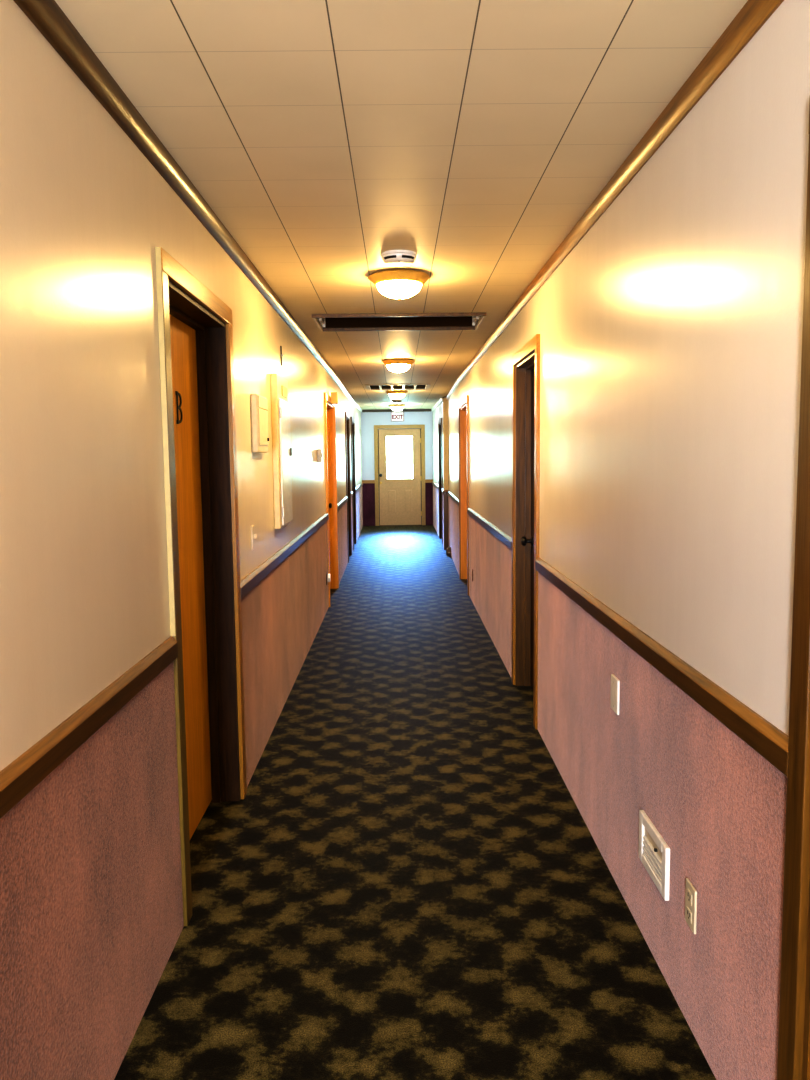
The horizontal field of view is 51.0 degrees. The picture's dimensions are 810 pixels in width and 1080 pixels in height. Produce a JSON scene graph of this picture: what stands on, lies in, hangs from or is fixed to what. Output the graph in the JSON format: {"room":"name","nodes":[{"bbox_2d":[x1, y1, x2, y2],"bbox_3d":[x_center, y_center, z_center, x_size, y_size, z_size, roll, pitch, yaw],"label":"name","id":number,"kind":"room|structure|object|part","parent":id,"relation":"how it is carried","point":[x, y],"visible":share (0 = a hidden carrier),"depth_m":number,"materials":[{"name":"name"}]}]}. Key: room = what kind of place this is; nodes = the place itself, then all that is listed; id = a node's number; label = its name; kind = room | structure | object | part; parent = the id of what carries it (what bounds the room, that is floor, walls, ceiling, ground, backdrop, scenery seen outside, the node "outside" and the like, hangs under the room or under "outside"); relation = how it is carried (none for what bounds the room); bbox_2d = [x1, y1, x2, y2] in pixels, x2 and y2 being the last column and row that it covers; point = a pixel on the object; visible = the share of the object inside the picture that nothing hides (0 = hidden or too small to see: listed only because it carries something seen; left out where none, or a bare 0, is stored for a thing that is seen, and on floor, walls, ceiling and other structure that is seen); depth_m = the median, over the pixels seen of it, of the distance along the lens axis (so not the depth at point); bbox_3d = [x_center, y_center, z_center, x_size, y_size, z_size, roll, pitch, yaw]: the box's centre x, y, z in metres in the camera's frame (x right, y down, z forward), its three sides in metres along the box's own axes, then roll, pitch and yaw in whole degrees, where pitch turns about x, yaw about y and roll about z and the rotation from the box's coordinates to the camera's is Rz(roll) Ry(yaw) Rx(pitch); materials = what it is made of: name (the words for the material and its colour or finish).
{"room":"hotel corridor","nodes":[
{"label":"hotel corridor","id":0,"kind":"room"},
{"bbox_2d":[0,0,362,1079],"bbox_3d":[-0.874,-0.584,7.723,0.224,2.620,20.700,-1,6,0],"label":"wall","id":1,"kind":"structure","parent":0,"point":[91,897],"depth_m":1.97,"materials":[{"name":"beige paint"}]},
{"bbox_2d":[0,636,177,818],"bbox_3d":[-0.687,0.583,0.040,0.020,0.067,5.176,-1,6,0],"label":"trim","id":2,"kind":"structure","parent":1,"relation":"attached to","point":[26,772],"depth_m":1.79,"materials":[{"name":"brown wood"}]},
{"bbox_2d":[14,0,352,401],"bbox_3d":[-0.756,-1.417,5.330,0.063,0.084,16.100,-1,6,0],"label":"trim","id":3,"kind":"structure","parent":1,"relation":"attached to","point":[47,16],"depth_m":2.27,"materials":[{"name":"brown wood"}]},
{"bbox_2d":[155,247,246,925],"bbox_3d":[-0.796,0.133,3.128,0.179,2.098,1.072,-1,6,0],"label":"door","id":4,"kind":"structure","parent":1,"relation":"in","point":[195,330],"depth_m":3.47,"materials":[{"name":"brown wood"}]},
{"bbox_3d":[-0.713,0.214,2.634,0.020,2.032,0.068,-1,6,0],"label":"casing","id":5,"kind":"part","parent":4,"relation":"part of","materials":[{"name":"brown wood"}]},
{"bbox_3d":[-0.863,0.172,3.132,0.044,1.997,0.893,-1,6,0],"label":"panel","id":6,"kind":"part","parent":4,"relation":"part of","materials":[{"name":"orange wood"}]},
{"bbox_3d":[-0.729,-0.878,3.030,0.021,0.068,1.071,-1,6,0],"label":"casing","id":7,"kind":"part","parent":4,"relation":"part of","materials":[{"name":"brown wood"}]},
{"bbox_3d":[-0.721,0.115,3.632,0.020,2.032,0.068,-1,6,0],"label":"casing","id":8,"kind":"part","parent":4,"relation":"part of","materials":[{"name":"brown wood"}]},
{"bbox_2d":[251,525,256,549],"bbox_3d":[-0.724,-0.012,4.088,0.020,0.116,0.072,-1,6,0],"label":"light switch","id":9,"kind":"object","parent":1,"relation":"attached to","point":[253,535],"visible":1,"depth_m":4.07,"materials":[{"name":"beige paint"}]},
{"bbox_2d":[250,394,268,452],"bbox_3d":[-0.719,-0.577,4.238,0.046,0.280,0.300,-1,6,0],"label":"control box","id":10,"kind":"object","parent":1,"relation":"attached to","point":[259,404],"visible":1,"depth_m":4.11,"materials":[{"name":"beige metal"}]},
{"bbox_3d":[-0.707,-0.680,4.228,0.006,0.057,0.284,-1,6,0],"label":"lid","id":11,"kind":"part","parent":10,"relation":"part of","materials":[{"name":"beige ceramic"}]},
{"bbox_2d":[270,373,292,528],"bbox_3d":[-0.722,-0.519,5.017,0.052,0.870,0.490,-1,6,0],"label":"breaker panel","id":12,"kind":"object","parent":1,"relation":"attached to","point":[280,407],"visible":1,"depth_m":4.84,"materials":[{"name":"beige metal"}]},
{"bbox_3d":[-0.714,-0.877,5.037,0.004,0.060,0.210,-1,6,0],"label":"label plate","id":13,"kind":"part","parent":12,"relation":"part of","materials":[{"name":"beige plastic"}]},
{"bbox_3d":[-0.706,-0.461,5.046,0.010,0.720,0.425,-1,6,0],"label":"door","id":14,"kind":"part","parent":12,"relation":"part of","materials":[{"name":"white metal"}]},
{"bbox_2d":[280,346,283,365],"bbox_3d":[-0.748,-1.122,5.178,0.016,0.116,0.024,-1,6,0],"label":"wall bracket","id":15,"kind":"object","parent":1,"relation":"attached to","point":[282,355],"visible":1,"depth_m":5.17,"materials":[{"name":"metal"}]},
{"bbox_2d":[240,513,328,598],"bbox_3d":[-0.738,-0.006,5.995,0.020,0.067,4.667,-1,6,0],"label":"trim","id":16,"kind":"structure","parent":1,"relation":"attached to","point":[251,580],"depth_m":4.75,"materials":[{"name":"brown wood"}]},
{"bbox_2d":[317,449,321,461],"bbox_3d":[-0.749,-0.742,7.477,0.038,0.110,0.090,-1,6,0],"label":"thermostat","id":17,"kind":"object","parent":1,"relation":"attached to","point":[319,451],"visible":1,"depth_m":7.43,"materials":[{"name":"white plastic"}]},
{"bbox_2d":[324,392,338,606],"bbox_3d":[-0.843,-0.441,8.928,0.174,2.098,1.266,-1,6,0],"label":"door","id":18,"kind":"structure","parent":1,"relation":"in","point":[329,409],"depth_m":9.45,"materials":[{"name":"brown wood"}]},
{"bbox_3d":[-0.762,-0.350,8.336,0.020,2.032,0.068,-1,6,0],"label":"casing","id":19,"kind":"part","parent":18,"relation":"part of","materials":[{"name":"brown wood"}]},
{"bbox_3d":[-0.779,-1.452,8.829,0.021,0.068,1.266,-1,6,0],"label":"casing","id":20,"kind":"part","parent":18,"relation":"part of","materials":[{"name":"brown wood"}]},
{"bbox_3d":[-0.772,-0.468,9.528,0.020,2.032,0.068,-1,6,0],"label":"casing","id":21,"kind":"part","parent":18,"relation":"part of","materials":[{"name":"brown wood"}]},
{"bbox_2d":[331,392,337,403],"bbox_3d":[-0.732,-1.475,8.842,0.072,0.116,0.120,-1,6,0],"label":"signal box","id":22,"kind":"object","parent":1,"relation":"attached to","point":[334,395],"visible":1,"depth_m":8.78,"materials":[{"name":"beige plastic"}]},
{"bbox_2d":[337,496,347,510],"bbox_3d":[-0.786,-0.470,10.684,0.020,0.067,2.242,-1,6,-1],"label":"trim","id":23,"kind":"structure","parent":1,"relation":"attached to","point":[344,500],"depth_m":10.52,"materials":[{"name":"brown wood"}]},
{"bbox_2d":[345,411,351,562],"bbox_3d":[-0.890,-0.771,12.261,0.174,2.098,0.966,-1,6,-1],"label":"door","id":24,"kind":"structure","parent":1,"relation":"in","point":[347,416],"depth_m":12.62,"materials":[{"name":"brown wood"}]},
{"bbox_3d":[-0.807,-0.695,11.819,0.020,2.032,0.068,-1,6,-1],"label":"casing","id":25,"kind":"part","parent":24,"relation":"part of","materials":[{"name":"brown wood"}]},
{"bbox_3d":[-0.821,-0.783,12.712,0.020,2.032,0.068,-1,6,-1],"label":"casing","id":26,"kind":"part","parent":24,"relation":"part of","materials":[{"name":"brown wood"}]},
{"bbox_2d":[351,417,356,549],"bbox_3d":[-0.916,-0.934,13.908,0.174,2.098,1.016,-1,6,-1],"label":"door","id":27,"kind":"structure","parent":1,"relation":"in","point":[352,419],"depth_m":14.28,"materials":[{"name":"brown wood"}]},
{"bbox_3d":[-0.832,-0.855,13.441,0.020,2.032,0.068,-1,6,-1],"label":"casing","id":28,"kind":"part","parent":27,"relation":"part of","materials":[{"name":"brown wood"}]},
{"bbox_3d":[-0.847,-0.949,14.384,0.020,2.032,0.068,-1,6,-1],"label":"casing","id":29,"kind":"part","parent":27,"relation":"part of","materials":[{"name":"brown wood"}]},
{"bbox_2d":[351,400,361,411],"bbox_3d":[-0.877,-2.473,15.626,0.030,0.159,4.600,-1,6,-1],"label":"trim","id":30,"kind":"structure","parent":1,"relation":"attached to","point":[353,402],"depth_m":15.27,"materials":[{"name":"white plastic"}]},
{"bbox_2d":[356,482,362,491],"bbox_3d":[-0.872,-1.019,16.244,0.020,0.067,3.656,-1,6,-1],"label":"trim","id":31,"kind":"structure","parent":1,"relation":"attached to","point":[360,485],"depth_m":16.04,"materials":[{"name":"brown wood"}]},
{"bbox_2d":[361,409,432,525],"bbox_3d":[-0.153,-1.620,18.099,2.200,2.620,0.158,-1,6,0],"label":"wall","id":32,"kind":"structure","parent":0,"point":[368,419],"depth_m":18.00,"materials":[{"name":"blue paint"}]},
{"bbox_2d":[362,480,374,483],"bbox_3d":[-0.775,-1.236,18.049,0.270,0.070,0.022,-1,6,0],"label":"trim","id":33,"kind":"structure","parent":32,"relation":"attached to","point":[363,481],"depth_m":18.04,"materials":[{"name":"brown wood"}]},
{"bbox_2d":[362,409,430,411],"bbox_3d":[-0.173,-2.726,17.908,1.455,0.050,0.020,-1,6,0],"label":"trim","id":34,"kind":"structure","parent":32,"relation":"attached to","point":[386,410],"depth_m":17.90,"materials":[{"name":"brown wood"}]},
{"bbox_2d":[374,425,425,525],"bbox_3d":[-0.108,-1.374,18.094,1.073,2.130,0.217,-1,6,0],"label":"door","id":35,"kind":"structure","parent":32,"relation":"in","point":[399,454],"depth_m":18.07,"materials":[{"name":"beige paint"}]},
{"bbox_3d":[-0.603,-1.362,18.047,0.082,2.128,0.044,-1,6,0],"label":"casing","id":36,"kind":"part","parent":35,"relation":"part of","materials":[{"name":"beige paint"}]},
{"bbox_3d":[-0.280,-0.828,18.137,0.228,0.560,0.036,-1,6,0],"label":"raised panel","id":37,"kind":"part","parent":35,"relation":"part of","materials":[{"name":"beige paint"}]},
{"bbox_3d":[-0.119,-2.392,17.948,1.073,0.075,0.046,-1,6,0],"label":"casing","id":38,"kind":"part","parent":35,"relation":"part of","materials":[{"name":"beige paint"}]},
{"bbox_3d":[0.074,-0.833,18.139,0.220,0.560,0.036,-1,6,0],"label":"raised panel","id":39,"kind":"part","parent":35,"relation":"part of","materials":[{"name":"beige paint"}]},
{"bbox_3d":[0.388,-1.375,18.054,0.082,2.128,0.044,-1,6,0],"label":"casing","id":40,"kind":"part","parent":35,"relation":"part of","materials":[{"name":"beige paint"}]},
{"bbox_2d":[425,479,432,482],"bbox_3d":[0.511,-1.252,18.058,0.166,0.070,0.022,-1,6,0],"label":"trim","id":41,"kind":"structure","parent":32,"relation":"attached to","point":[426,480],"depth_m":18.05,"materials":[{"name":"brown wood"}]},
{"bbox_2d":[55,0,747,409],"bbox_3d":[-0.052,-1.701,7.619,1.950,0.075,21.100,-1,6,0],"label":"ceiling","id":42,"kind":"structure","parent":0,"point":[326,138],"depth_m":2.33,"materials":[{"name":"tile"}]},
{"bbox_2d":[386,390,407,399],"bbox_3d":[-0.114,-2.018,11.848,0.310,0.127,0.310,-1,6,0],"label":"ceiling light","id":43,"kind":"object","parent":42,"relation":"attached to","point":[395,394],"visible":1,"depth_m":11.76,"materials":[{"name":"white glass"}]},
{"bbox_3d":[-0.114,-2.003,11.850,0.224,0.076,0.224,-1,6,0],"label":"lamp shade","id":44,"kind":"part","parent":43,"relation":"part of","materials":[{"name":"white glass"}]},
{"bbox_2d":[389,404,404,410],"bbox_3d":[-0.147,-2.423,15.586,0.310,0.127,0.310,-1,6,0],"label":"ceiling light","id":45,"kind":"object","parent":42,"relation":"attached to","point":[396,407],"visible":0.99,"depth_m":15.49,"materials":[{"name":"white glass"}]},
{"bbox_3d":[-0.147,-2.409,15.588,0.224,0.076,0.224,-1,6,0],"label":"lamp shade","id":46,"kind":"part","parent":45,"relation":"part of","materials":[{"name":"white glass"}]},
{"bbox_2d":[391,409,403,420],"bbox_3d":[-0.158,-2.614,17.787,0.270,0.257,0.083,-1,6,0],"label":"exit sign","id":47,"kind":"object","parent":42,"relation":"attached to","point":[395,415],"visible":0.91,"depth_m":17.75,"materials":[{"name":"white plastic"}]},
{"bbox_2d":[365,384,430,389],"bbox_3d":[-0.095,-2.101,11.182,0.830,0.190,0.830,-1,6,0],"label":"ceiling vent","id":48,"kind":"object","parent":42,"relation":"in","point":[368,386],"visible":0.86,"depth_m":11.56,"materials":[{"name":"beige plastic"}]},
{"bbox_2d":[382,359,414,373],"bbox_3d":[-0.062,-1.645,8.077,0.310,0.127,0.310,-1,6,0],"label":"ceiling light","id":49,"kind":"object","parent":42,"relation":"attached to","point":[395,365],"visible":1,"depth_m":7.98,"materials":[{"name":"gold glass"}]},
{"bbox_3d":[-0.062,-1.631,8.079,0.224,0.076,0.224,-1,6,0],"label":"lamp shade","id":50,"kind":"part","parent":49,"relation":"part of","materials":[{"name":"white glass"}]},
{"bbox_2d":[311,312,486,331],"bbox_3d":[-0.042,-1.629,5.745,1.130,0.340,0.685,-1,6,0],"label":"ceiling vent","id":51,"kind":"object","parent":42,"relation":"in","point":[471,320],"visible":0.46,"depth_m":6.08,"materials":[{"name":"brown metal"}]},
{"bbox_3d":[-0.593,-1.472,5.756,0.018,0.026,0.645,-1,6,0],"label":"frame","id":52,"kind":"part","parent":51,"relation":"part of","materials":[{"name":"beige plastic"}]},
{"bbox_3d":[-0.043,-1.512,6.087,1.114,0.024,0.020,-1,6,0],"label":"frame","id":53,"kind":"part","parent":51,"relation":"part of","materials":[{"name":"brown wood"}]},
{"bbox_3d":[-0.038,-1.447,5.433,1.114,0.040,0.020,-1,6,0],"label":"frame","id":54,"kind":"part","parent":51,"relation":"part of","materials":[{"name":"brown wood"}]},
{"bbox_3d":[0.511,-1.485,5.764,0.018,0.026,0.645,-1,6,0],"label":"frame","id":55,"kind":"part","parent":51,"relation":"part of","materials":[{"name":"beige plastic"}]},
{"bbox_2d":[368,269,429,300],"bbox_3d":[-0.029,-1.269,4.276,0.310,0.127,0.310,-1,6,0],"label":"ceiling light","id":56,"kind":"object","parent":42,"relation":"attached to","point":[399,284],"visible":1,"depth_m":4.18,"materials":[{"name":"white glass"}]},
{"bbox_3d":[-0.029,-1.254,4.277,0.224,0.076,0.224,-1,6,0],"label":"lamp shade","id":57,"kind":"part","parent":56,"relation":"part of","materials":[{"name":"white glass"}]},
{"bbox_2d":[381,250,416,265],"bbox_3d":[-0.027,-1.267,3.834,0.164,0.043,0.164,-1,6,0],"label":"smoke detector","id":58,"kind":"object","parent":42,"relation":"attached to","point":[391,257],"visible":1,"depth_m":3.78,"materials":[{"name":"white plastic"}]},
{"bbox_2d":[114,525,715,1079],"bbox_3d":[-0.024,0.759,7.863,2.350,0.100,21.100,-1,6,0],"label":"floor","id":59,"kind":"structure","parent":0,"point":[406,881],"depth_m":2.86,"materials":[{"name":"carpet"}]},
{"bbox_2d":[446,547,450,555],"bbox_3d":[0.654,0.163,12.633,0.091,0.130,0.091,-1,6,0],"label":"doorstop","id":60,"kind":"object","parent":59,"relation":"on","point":[448,550],"visible":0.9,"depth_m":12.60,"materials":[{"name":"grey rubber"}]},
{"bbox_2d":[432,0,809,1079],"bbox_3d":[0.767,-0.604,7.735,0.238,2.620,20.700,-1,6,0],"label":"wall","id":61,"kind":"structure","parent":0,"point":[670,333],"depth_m":2.20,"materials":[{"name":"white paint"}]},
{"bbox_2d":[431,397,442,410],"bbox_3d":[0.576,-2.490,15.636,0.022,0.159,4.600,-1,6,0],"label":"trim","id":62,"kind":"structure","parent":61,"relation":"attached to","point":[441,399],"depth_m":14.92,"materials":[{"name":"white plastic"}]},
{"bbox_2d":[438,418,442,543],"bbox_3d":[0.690,-1.028,14.677,0.174,2.098,1.036,-1,6,0],"label":"door","id":63,"kind":"structure","parent":61,"relation":"in","point":[440,467],"depth_m":15.06,"materials":[{"name":"brown wood"}]},
{"bbox_3d":[0.610,-1.042,15.161,0.020,2.032,0.068,-1,6,0],"label":"casing","id":64,"kind":"part","parent":63,"relation":"part of","materials":[{"name":"brown wood"}]},
{"bbox_3d":[0.619,-0.947,14.197,0.020,2.032,0.068,-1,6,0],"label":"casing","id":65,"kind":"part","parent":63,"relation":"part of","materials":[{"name":"brown wood"}]},
{"bbox_3d":[0.635,-1.492,13.245,0.075,1.427,0.008,-1,6,0],"label":"post","id":66,"kind":"part","parent":61,"relation":"part of","materials":[{"name":"beige paint"}]},
{"bbox_3d":[0.648,-0.283,13.364,0.077,0.875,0.006,-1,6,0],"label":"post","id":67,"kind":"part","parent":61,"relation":"part of","materials":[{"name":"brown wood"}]},
{"bbox_2d":[441,488,458,505],"bbox_3d":[0.648,-0.634,12.178,0.088,0.067,4.022,-1,6,0],"label":"trim","id":68,"kind":"structure","parent":61,"relation":"attached to","point":[455,499],"depth_m":12.05,"materials":[{"name":"brown wood"}]},
{"bbox_2d":[458,395,468,594],"bbox_3d":[0.734,-0.520,9.537,0.174,2.098,1.266,-1,6,0],"label":"door","id":69,"kind":"structure","parent":61,"relation":"in","point":[463,405],"depth_m":10.05,"materials":[{"name":"brown wood"}]},
{"bbox_3d":[0.654,-0.545,10.136,0.020,2.032,0.068,-1,6,0],"label":"casing","id":70,"kind":"part","parent":69,"relation":"part of","materials":[{"name":"brown wood"}]},
{"bbox_3d":[0.646,-1.529,9.436,0.021,0.068,1.266,-1,6,0],"label":"casing","id":71,"kind":"part","parent":69,"relation":"part of","materials":[{"name":"brown wood"}]},
{"bbox_3d":[0.664,-0.427,8.943,0.020,2.032,0.068,-1,6,0],"label":"casing","id":72,"kind":"part","parent":69,"relation":"part of","materials":[{"name":"brown wood"}]},
{"bbox_2d":[467,507,511,549],"bbox_3d":[0.678,-0.141,7.192,0.020,0.067,3.482,-1,6,0],"label":"trim","id":73,"kind":"structure","parent":61,"relation":"attached to","point":[502,536],"depth_m":6.59,"materials":[{"name":"brown wood"}]},
{"bbox_2d":[512,334,539,728],"bbox_3d":[0.774,-0.068,4.969,0.174,2.098,0.966,-1,6,0],"label":"door","id":74,"kind":"structure","parent":61,"relation":"in","point":[526,361],"depth_m":5.33,"materials":[{"name":"brown wood"}]},
{"bbox_3d":[0.694,-0.078,5.419,0.020,2.032,0.068,-1,6,0],"label":"casing","id":75,"kind":"part","parent":74,"relation":"part of","materials":[{"name":"brown wood"}]},
{"bbox_3d":[0.685,-1.077,4.869,0.021,0.068,0.966,-1,6,0],"label":"casing","id":76,"kind":"part","parent":74,"relation":"part of","materials":[{"name":"brown wood"}]},
{"bbox_3d":[0.760,0.008,5.308,0.071,0.061,0.062,-1,6,0],"label":"knob","id":77,"kind":"part","parent":74,"relation":"part of","materials":[{"name":"black metal"}]},
{"bbox_3d":[0.819,-0.030,4.973,0.044,1.997,0.788,-1,6,0],"label":"panel","id":78,"kind":"part","parent":74,"relation":"part of","materials":[{"name":"brown wood"}]},
{"bbox_3d":[0.702,0.010,4.525,0.020,2.032,0.068,-1,6,0],"label":"casing","id":79,"kind":"part","parent":74,"relation":"part of","materials":[{"name":"brown wood"}]},
{"bbox_2d":[446,0,783,399],"bbox_3d":[0.697,-1.426,5.252,0.073,0.084,15.920,-1,6,0],"label":"trim","id":80,"kind":"structure","parent":61,"relation":"attached to","point":[753,15],"depth_m":2.31,"materials":[{"name":"brown wood"}]},
{"bbox_2d":[611,674,619,714],"bbox_3d":[0.718,0.528,2.907,0.012,0.120,0.092,-1,6,0],"label":"blank wall plate","id":81,"kind":"object","parent":61,"relation":"attached to","point":[615,682],"visible":1,"depth_m":2.89,"materials":[{"name":"white plastic"}]},
{"bbox_2d":[639,810,669,900],"bbox_3d":[0.724,0.912,2.476,0.014,0.152,0.260,-1,6,0],"label":"air vent","id":82,"kind":"object","parent":61,"relation":"in","point":[654,853],"visible":1,"depth_m":2.45,"materials":[{"name":"white plastic"}]},
{"bbox_3d":[0.726,0.882,2.473,0.003,0.032,0.192,-1,6,0],"label":"plate","id":83,"kind":"part","parent":82,"relation":"part of","materials":[{"name":"beige plastic"}]},
{"bbox_2d":[535,557,788,777],"bbox_3d":[0.714,0.269,3.050,0.020,0.067,2.927,-1,6,0],"label":"trim","id":84,"kind":"structure","parent":61,"relation":"attached to","point":[762,736],"depth_m":2.13,"materials":[{"name":"brown wood"}]},
{"bbox_2d":[685,878,696,933],"bbox_3d":[0.726,0.930,2.161,0.009,0.114,0.070,-1,6,0],"label":"wall outlet","id":85,"kind":"object","parent":61,"relation":"attached to","point":[690,891],"visible":1,"depth_m":2.15,"materials":[{"name":"beige plastic"}]},
{"bbox_2d":[687,888,691,904],"bbox_3d":[0.723,0.906,2.159,0.003,0.028,0.034,-1,6,0],"label":"receptacle","id":86,"kind":"object","parent":85,"relation":"attached to","point":[689,890],"depth_m":2.16,"materials":[{"name":"beige plastic"}]},
{"bbox_2d":[687,906,691,923],"bbox_3d":[0.724,0.954,2.164,0.003,0.028,0.034,-1,6,0],"label":"receptacle","id":87,"kind":"object","parent":85,"relation":"attached to","point":[689,908],"depth_m":2.16,"materials":[{"name":"beige plastic"}]},
{"bbox_2d":[777,100,809,1079],"bbox_3d":[0.807,0.317,1.081,0.174,2.098,1.011,-1,6,0],"label":"door","id":88,"kind":"structure","parent":61,"relation":"in","point":[793,1063],"depth_m":1.56,"materials":[{"name":"brown wood"}]},
{"bbox_3d":[0.719,-0.692,0.980,0.021,0.068,1.011,-1,6,0],"label":"casing","id":89,"kind":"part","parent":88,"relation":"part of","materials":[{"name":"brown wood"}]}
]}

